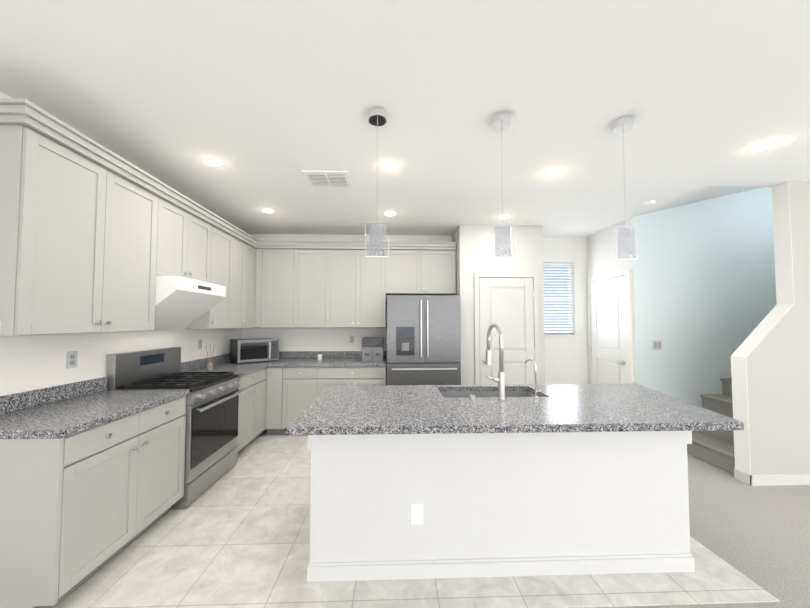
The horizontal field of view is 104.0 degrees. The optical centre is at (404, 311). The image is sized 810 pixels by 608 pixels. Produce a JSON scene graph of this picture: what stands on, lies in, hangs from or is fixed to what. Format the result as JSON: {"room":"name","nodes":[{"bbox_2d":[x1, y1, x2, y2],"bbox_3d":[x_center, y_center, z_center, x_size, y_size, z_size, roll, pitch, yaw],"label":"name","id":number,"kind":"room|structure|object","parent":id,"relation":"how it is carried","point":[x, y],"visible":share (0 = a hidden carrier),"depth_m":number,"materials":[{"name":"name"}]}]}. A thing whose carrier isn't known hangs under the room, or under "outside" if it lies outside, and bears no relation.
{"room":"kitchen","nodes":[
{"label":"kitchen","id":0,"kind":"room"},
{"bbox_2d":[0,92,240,395],"bbox_3d":[-2.326,0.088,0.649,0.150,2.740,8.200,0,-2,-2],"label":"wall","id":1,"kind":"structure","parent":0,"point":[31,362],"depth_m":2.24,"materials":[{"name":"white paint"}]},
{"bbox_2d":[0,114,119,335],"bbox_3d":[-2.118,-0.424,1.854,0.338,1.110,0.516,0,-2,-2],"label":"upper cabinet","id":2,"kind":"object","parent":1,"relation":"attached to","point":[96,237],"depth_m":1.76,"materials":[{"name":"grey wood"}]},
{"bbox_2d":[66,351,77,368],"bbox_3d":[-2.297,0.334,2.183,0.007,0.116,0.072,0,-2,-2],"label":"electrical outlet","id":3,"kind":"object","parent":1,"relation":"attached to","point":[71,358],"visible":1,"depth_m":2.18,"materials":[{"name":"grey plastic"}]},
{"bbox_2d":[112,170,167,331],"bbox_3d":[-2.132,-0.408,2.279,0.338,1.110,0.571,0,-2,-2],"label":"upper cabinet","id":4,"kind":"object","parent":1,"relation":"attached to","point":[142,216],"depth_m":2.34,"materials":[{"name":"grey wood"}]},
{"bbox_2d":[164,194,195,278],"bbox_3d":[-2.146,-0.614,2.726,0.338,0.665,0.425,0,-2,-2],"label":"upper cabinet","id":5,"kind":"object","parent":1,"relation":"attached to","point":[180,244],"depth_m":2.79,"materials":[{"name":"grey wood"}]},
{"bbox_2d":[154,276,225,329],"bbox_3d":[-2.070,-0.052,2.861,0.500,0.436,0.726,0,-2,-2],"label":"range hood","id":6,"kind":"object","parent":1,"relation":"attached to","point":[182,302],"visible":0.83,"depth_m":2.78,"materials":[{"name":"white metal"}]},
{"bbox_2d":[198,339,201,348],"bbox_3d":[-2.344,0.376,3.622,0.007,0.116,0.072,0,-2,-2],"label":"electrical outlet","id":7,"kind":"object","parent":1,"relation":"attached to","point":[199,343],"visible":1,"depth_m":3.61,"materials":[{"name":"grey plastic"}]},
{"bbox_2d":[192,210,211,282],"bbox_3d":[-2.156,-0.603,3.032,0.338,0.665,0.425,0,-2,-2],"label":"upper cabinet","id":8,"kind":"object","parent":1,"relation":"attached to","point":[202,268],"depth_m":3.13,"materials":[{"name":"grey wood"}]},
{"bbox_2d":[185,222,235,328],"bbox_3d":[-2.171,-0.365,3.455,0.338,1.110,0.556,0,-2,-2],"label":"upper cabinet","id":9,"kind":"object","parent":1,"relation":"attached to","point":[222,315],"depth_m":3.49,"materials":[{"name":"grey wood"}]},
{"bbox_2d":[236,234,247,327],"bbox_3d":[-2.183,-0.352,3.831,0.338,1.110,0.432,0,-2,-2],"label":"upper cabinet","id":10,"kind":"object","parent":1,"relation":"attached to","point":[241,243],"depth_m":3.92,"materials":[{"name":"grey wood"}]},
{"bbox_2d":[248,242,255,327],"bbox_3d":[-2.192,-0.341,4.113,0.338,1.110,0.372,0,-2,-2],"label":"upper cabinet","id":11,"kind":"object","parent":1,"relation":"attached to","point":[251,245],"depth_m":4.19,"materials":[{"name":"grey wood"}]},
{"bbox_2d":[0,0,809,236],"bbox_3d":[2.159,-1.779,0.939,9.230,1.012,8.350,0,-2,-2],"label":"ceiling","id":12,"kind":"structure","parent":0,"point":[267,102],"depth_m":1.85,"materials":[{"name":"white paint"}]},
{"bbox_2d":[200,156,225,166],"bbox_3d":[-1.556,-1.211,2.564,0.184,0.003,0.184,0,-2,-2],"label":"recessed light","id":13,"kind":"object","parent":12,"relation":"in","point":[212,161],"visible":1,"depth_m":2.56,"materials":[{"name":"white glass"}]},
{"bbox_2d":[259,208,275,212],"bbox_3d":[-1.598,-1.170,3.682,0.184,0.003,0.184,0,-2,-2],"label":"recessed light","id":14,"kind":"object","parent":12,"relation":"in","point":[266,210],"visible":1,"depth_m":3.67,"materials":[{"name":"white glass"}]},
{"bbox_2d":[302,170,351,187],"bbox_3d":[-0.696,-1.193,2.872,0.390,0.018,0.310,0,-2,-2],"label":"ceiling vent","id":15,"kind":"object","parent":12,"relation":"in","point":[337,179],"visible":1,"depth_m":2.84,"materials":[{"name":"white metal"}]},
{"bbox_2d":[364,107,389,256],"bbox_3d":[-0.171,-0.783,1.953,0.156,0.903,0.112,0,-2,-2],"label":"pendant light","id":16,"kind":"object","parent":12,"relation":"hanging from","point":[377,116],"visible":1,"depth_m":1.94,"materials":[{"name":"silver metal"}]},
{"bbox_2d":[378,161,399,171],"bbox_3d":[-0.135,-1.208,2.640,0.184,0.003,0.184,0,-2,-2],"label":"recessed light","id":17,"kind":"object","parent":12,"relation":"in","point":[389,166],"visible":1,"depth_m":2.64,"materials":[{"name":"white glass"}]},
{"bbox_2d":[383,211,397,215],"bbox_3d":[-0.176,-1.166,3.779,0.184,0.003,0.184,0,-2,-2],"label":"recessed light","id":18,"kind":"object","parent":12,"relation":"in","point":[390,213],"visible":1,"depth_m":3.77,"materials":[{"name":"white glass"}]},
{"bbox_2d":[490,111,514,258],"bbox_3d":[0.613,-0.781,1.993,0.156,0.903,0.112,0,-2,-2],"label":"pendant light","id":19,"kind":"object","parent":12,"relation":"hanging from","point":[501,121],"visible":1,"depth_m":1.98,"materials":[{"name":"clear glass"}]},
{"bbox_2d":[497,214,512,218],"bbox_3d":[1.227,-1.163,3.884,0.184,0.003,0.184,0,-2,-2],"label":"recessed light","id":20,"kind":"object","parent":12,"relation":"in","point":[505,216],"visible":0.96,"depth_m":3.88,"materials":[{"name":"white"}]},
{"bbox_2d":[542,168,564,177],"bbox_3d":[1.291,-1.204,2.757,0.184,0.003,0.184,0,-2,-2],"label":"recessed light","id":21,"kind":"object","parent":12,"relation":"in","point":[552,172],"visible":1,"depth_m":2.75,"materials":[{"name":"white"}]},
{"bbox_2d":[613,116,637,259],"bbox_3d":[1.412,-0.780,2.034,0.156,0.903,0.112,0,-2,-2],"label":"pendant light","id":22,"kind":"object","parent":12,"relation":"hanging from","point":[624,124],"visible":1,"depth_m":2.02,"materials":[{"name":"clear glass"}]},
{"bbox_2d":[641,200,656,207],"bbox_3d":[2.643,-1.164,3.430,0.136,0.034,0.136,0,-2,-2],"label":"smoke detector","id":23,"kind":"object","parent":12,"relation":"attached to","point":[649,203],"visible":1,"depth_m":3.40,"materials":[{"name":"white plastic"}]},
{"bbox_2d":[747,139,783,152],"bbox_3d":[2.662,-1.219,2.341,0.184,0.003,0.184,0,-2,-2],"label":"recessed light","id":24,"kind":"object","parent":12,"relation":"in","point":[765,146],"visible":1,"depth_m":2.34,"materials":[{"name":"white"}]},
{"bbox_2d":[241,234,588,383],"bbox_3d":[0.197,0.238,4.756,5.160,2.740,0.150,0,-2,-2],"label":"wall","id":25,"kind":"structure","parent":0,"point":[566,359],"depth_m":4.73,"materials":[{"name":"white paint"}]},
{"bbox_2d":[252,242,299,327],"bbox_3d":[-1.748,-0.329,4.446,0.587,1.110,0.380,0,-2,-2],"label":"upper cabinet","id":26,"kind":"object","parent":25,"relation":"attached to","point":[277,267],"depth_m":4.30,"materials":[{"name":"grey wood"}]},
{"bbox_2d":[300,246,331,327],"bbox_3d":[-1.300,-0.328,4.481,0.548,1.110,0.338,0,-2,-2],"label":"upper cabinet","id":27,"kind":"object","parent":25,"relation":"attached to","point":[315,261],"depth_m":4.32,"materials":[{"name":"grey wood"}]},
{"bbox_2d":[332,246,359,327],"bbox_3d":[-0.881,-0.327,4.495,0.526,1.110,0.338,0,-2,-2],"label":"upper cabinet","id":28,"kind":"object","parent":25,"relation":"attached to","point":[345,259],"depth_m":4.33,"materials":[{"name":"grey wood"}]},
{"bbox_2d":[349,336,353,342],"bbox_3d":[-0.780,0.413,4.638,0.072,0.116,0.007,0,-2,-2],"label":"electrical outlet","id":29,"kind":"object","parent":25,"relation":"attached to","point":[351,339],"visible":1,"depth_m":4.64,"materials":[{"name":"grey plastic"}]},
{"bbox_2d":[360,246,391,327],"bbox_3d":[-0.474,-0.327,4.508,0.526,1.110,0.338,0,-2,-2],"label":"upper cabinet","id":30,"kind":"object","parent":25,"relation":"attached to","point":[375,272],"depth_m":4.35,"materials":[{"name":"grey wood"}]},
{"bbox_2d":[392,246,427,294],"bbox_3d":[0.002,-0.559,4.532,0.545,0.645,0.338,0,-2,-2],"label":"upper cabinet","id":31,"kind":"object","parent":25,"relation":"attached to","point":[409,263],"depth_m":4.37,"materials":[{"name":"grey wood"}]},
{"bbox_2d":[424,246,455,294],"bbox_3d":[0.429,-0.558,4.546,0.547,0.645,0.338,0,-2,-2],"label":"upper cabinet","id":32,"kind":"object","parent":25,"relation":"attached to","point":[441,259],"depth_m":4.38,"materials":[{"name":"grey wood"}]},
{"bbox_2d":[544,267,576,335],"bbox_3d":[2.316,-0.185,4.815,0.520,1.110,0.140,0,-2,-2],"label":"window","id":33,"kind":"structure","parent":25,"relation":"in","point":[558,334],"depth_m":4.86,"materials":[{"name":"white"}]},
{"bbox_2d":[543,263,573,332],"bbox_3d":[2.316,-0.207,4.811,0.472,1.063,0.050,0,-2,-2],"label":"window blinds","id":34,"kind":"object","parent":33,"relation":"attached to","point":[557,264],"visible":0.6,"depth_m":4.81,"materials":[{"name":"white plastic"}]},
{"bbox_2d":[55,430,779,607],"bbox_3d":[-0.226,1.545,3.087,4.210,0.006,3.060,0,-2,-2],"label":"tile floor","id":35,"kind":"structure","parent":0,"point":[237,535],"depth_m":1.78,"materials":[{"name":"beige tile"}]},
{"bbox_2d":[0,396,185,607],"bbox_3d":[-1.983,1.067,1.960,0.617,0.880,0.929,0,-2,-2],"label":"base cabinet","id":36,"kind":"object","parent":35,"relation":"on","point":[77,510],"depth_m":1.63,"materials":[{"name":"grey wood"}]},
{"bbox_2d":[0,377,188,438],"bbox_3d":[-1.973,0.556,1.972,0.640,0.140,0.939,0,-2,-2],"label":"countertop","id":37,"kind":"structure","parent":36,"relation":"on","point":[61,411],"depth_m":1.88,"materials":[{"name":"stone"}]},
{"bbox_2d":[106,347,243,509],"bbox_3d":[-1.962,0.942,2.813,0.713,1.190,0.756,0,-2,-2],"label":"range","id":38,"kind":"object","parent":35,"relation":"on","point":[211,414],"visible":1,"depth_m":2.69,"materials":[{"name":"silver metal"}]},
{"bbox_2d":[236,369,263,453],"bbox_3d":[-2.036,1.126,3.571,0.617,0.880,0.766,0,-2,-2],"label":"base cabinet","id":39,"kind":"object","parent":35,"relation":"on","point":[251,402],"depth_m":3.55,"materials":[{"name":"grey wood"}]},
{"bbox_2d":[264,367,287,434],"bbox_3d":[-1.629,1.150,4.247,0.277,0.880,0.675,0,-2,-2],"label":"base cabinet","id":40,"kind":"object","parent":35,"relation":"on","point":[275,378],"depth_m":3.97,"materials":[{"name":"grey wood"}]},
{"bbox_2d":[181,355,267,376],"bbox_3d":[-2.023,0.615,3.569,0.643,0.140,0.723,0,-2,-2],"label":"countertop","id":41,"kind":"structure","parent":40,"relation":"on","point":[221,363],"depth_m":3.64,"materials":[{"name":"stone"}]},
{"bbox_2d":[206,345,214,369],"bbox_3d":[-2.122,0.504,3.444,0.093,0.270,0.081,0,-2,-2],"label":"diffuser","id":42,"kind":"object","parent":41,"relation":"on","point":[209,365],"visible":1,"depth_m":3.42,"materials":[{"name":"beige"}]},
{"bbox_2d":[288,367,323,424],"bbox_3d":[-1.302,1.152,4.287,0.503,0.880,0.617,0,-2,-2],"label":"base cabinet","id":43,"kind":"object","parent":35,"relation":"on","point":[305,384],"depth_m":3.99,"materials":[{"name":"grey wood"}]},
{"bbox_2d":[324,366,386,389],"bbox_3d":[-0.709,1.152,4.306,0.923,0.880,0.617,0,-2,-2],"label":"base cabinet","id":44,"kind":"object","parent":35,"relation":"on","point":[333,376],"depth_m":4.01,"materials":[{"name":"grey wood"}]},
{"bbox_2d":[225,351,386,366],"bbox_3d":[-1.306,0.641,4.285,2.123,0.140,0.660,0,-2,-2],"label":"countertop","id":45,"kind":"structure","parent":44,"relation":"on","point":[286,358],"depth_m":4.32,"materials":[{"name":"stone"}]},
{"bbox_2d":[230,338,278,362],"bbox_3d":[-2.011,0.521,4.248,0.510,0.295,0.398,2,-3,-42],"label":"microwave","id":46,"kind":"object","parent":45,"relation":"on","point":[253,350],"visible":1,"depth_m":4.12,"materials":[{"name":"grey metal"}]},
{"bbox_2d":[362,337,383,361],"bbox_3d":[-0.434,0.515,4.302,0.280,0.310,0.315,0,-2,-2],"label":"air fryer","id":47,"kind":"object","parent":45,"relation":"on","point":[372,349],"visible":1,"depth_m":4.18,"materials":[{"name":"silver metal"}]},
{"bbox_2d":[387,295,460,384],"bbox_3d":[0.223,0.702,4.242,0.910,1.775,0.837,0,-2,-2],"label":"fridge","id":48,"kind":"object","parent":35,"relation":"on","point":[423,339],"visible":0.73,"depth_m":3.90,"materials":[{"name":"grey metal"}]},
{"bbox_2d":[307,432,694,581],"bbox_3d":[0.549,1.075,2.196,2.216,0.879,0.806,0,-2,-2],"label":"kitchen island","id":49,"kind":"object","parent":35,"relation":"on","point":[569,479],"depth_m":1.80,"materials":[{"name":"white"}]},
{"bbox_2d":[411,503,422,523],"bbox_3d":[0.068,1.143,1.785,0.072,0.115,0.008,0,-2,-2],"label":"outlet","id":50,"kind":"object","parent":49,"relation":"attached to","point":[416,513],"visible":1,"depth_m":1.78,"materials":[{"name":"white plastic"}]},
{"bbox_2d":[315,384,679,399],"bbox_3d":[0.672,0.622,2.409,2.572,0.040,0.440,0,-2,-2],"label":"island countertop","id":51,"kind":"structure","parent":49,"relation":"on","point":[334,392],"depth_m":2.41,"materials":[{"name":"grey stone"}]},
{"bbox_2d":[486,324,505,399],"bbox_3d":[0.608,0.340,2.217,0.130,0.508,0.234,0,-2,-2],"label":"faucet","id":52,"kind":"object","parent":51,"relation":"on","point":[500,379],"visible":1,"depth_m":2.12,"materials":[{"name":"silver metal"}]},
{"bbox_2d":[525,359,540,399],"bbox_3d":[0.877,0.459,2.165,0.080,0.266,0.089,0,-2,-2],"label":"tap","id":53,"kind":"object","parent":51,"relation":"on","point":[535,397],"visible":1,"depth_m":2.13,"materials":[{"name":"silver metal"}]},
{"bbox_2d":[286,396,743,435],"bbox_3d":[0.639,0.604,1.893,2.473,0.040,0.590,0,-2,-2],"label":"island countertop","id":54,"kind":"structure","parent":49,"relation":"on","point":[355,415],"depth_m":1.76,"materials":[{"name":"grey stone"}]},
{"bbox_2d":[469,394,474,399],"bbox_3d":[0.452,0.577,2.124,0.039,0.028,0.040,0,-2,-2],"label":"switch","id":55,"kind":"object","parent":54,"relation":"on","point":[471,397],"visible":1,"depth_m":2.11,"materials":[{"name":"silver metal"}]},
{"bbox_2d":[438,388,537,395],"bbox_3d":[0.634,0.731,2.369,0.764,0.204,0.394,0,-2,-2],"label":"sink","id":56,"kind":"object","parent":54,"relation":"in","point":[445,391],"depth_m":2.56,"materials":[{"name":"grey metal"}]},
{"bbox_2d":[452,225,544,384],"bbox_3d":[1.277,0.226,4.447,1.120,2.740,0.541,0,-2,-2],"label":"wall","id":57,"kind":"structure","parent":0,"point":[475,252],"depth_m":4.21,"materials":[{"name":"grey paint"}]},
{"bbox_2d":[474,272,539,384],"bbox_3d":[1.341,0.536,4.119,0.854,2.097,0.093,0,-2,-2],"label":"pantry door","id":58,"kind":"structure","parent":57,"relation":"in","point":[507,304],"depth_m":4.16,"materials":[{"name":"grey wood"}]},
{"bbox_2d":[587,187,776,406],"bbox_3d":[4.719,-0.323,4.463,3.880,3.840,1.070,0,-2,-2],"label":"wall","id":59,"kind":"structure","parent":0,"point":[703,292],"depth_m":3.89,"materials":[{"name":"white paint"}]},
{"bbox_2d":[587,269,633,383],"bbox_3d":[2.735,0.543,4.307,0.093,2.097,0.854,0,-2,-2],"label":"hall door","id":60,"kind":"structure","parent":59,"relation":"in","point":[610,345],"depth_m":4.26,"materials":[{"name":"white wood"}]},
{"bbox_2d":[652,340,661,349],"bbox_3d":[3.063,0.409,3.842,0.118,0.116,0.008,0,-2,-2],"label":"light switch","id":61,"kind":"object","parent":59,"relation":"attached to","point":[656,344],"visible":1,"depth_m":3.84,"materials":[{"name":"grey plastic"}]},
{"bbox_2d":[589,454,809,607],"bbox_3d":[2.159,1.515,0.819,9.230,0.100,8.350,0,-2,-2],"label":"floor carpet","id":62,"kind":"object","parent":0,"point":[759,536],"depth_m":2.19,"materials":[{"name":"beige carpet"}]},
{"bbox_2d":[687,378,734,473],"bbox_3d":[4.800,0.421,3.463,3.462,2.280,0.874,0,-2,-2],"label":"stairs","id":63,"kind":"structure","parent":62,"relation":"on","point":[715,448],"depth_m":3.36,"materials":[{"name":"carpet"}]},
{"bbox_2d":[731,181,809,474],"bbox_3d":[4.880,0.172,2.969,3.654,2.740,0.130,0,-2,-2],"label":"wall","id":64,"kind":"structure","parent":0,"point":[770,366],"depth_m":2.85,"materials":[{"name":"grey paint"}]},
{"bbox_2d":[734,468,809,485],"bbox_3d":[4.800,1.496,2.911,3.516,0.090,0.144,0,-2,-2],"label":"baseboard","id":65,"kind":"structure","parent":64,"relation":"attached to","point":[774,480],"depth_m":2.79,"materials":[{"name":"white wood"}]},
{"label":"outside","id":66,"kind":"structure","parent":0,"visible":0},
{"bbox_2d":[543,267,568,330],"bbox_3d":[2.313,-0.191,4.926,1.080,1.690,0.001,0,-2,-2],"label":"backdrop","id":67,"kind":"structure","parent":66,"point":[556,296],"depth_m":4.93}
]}

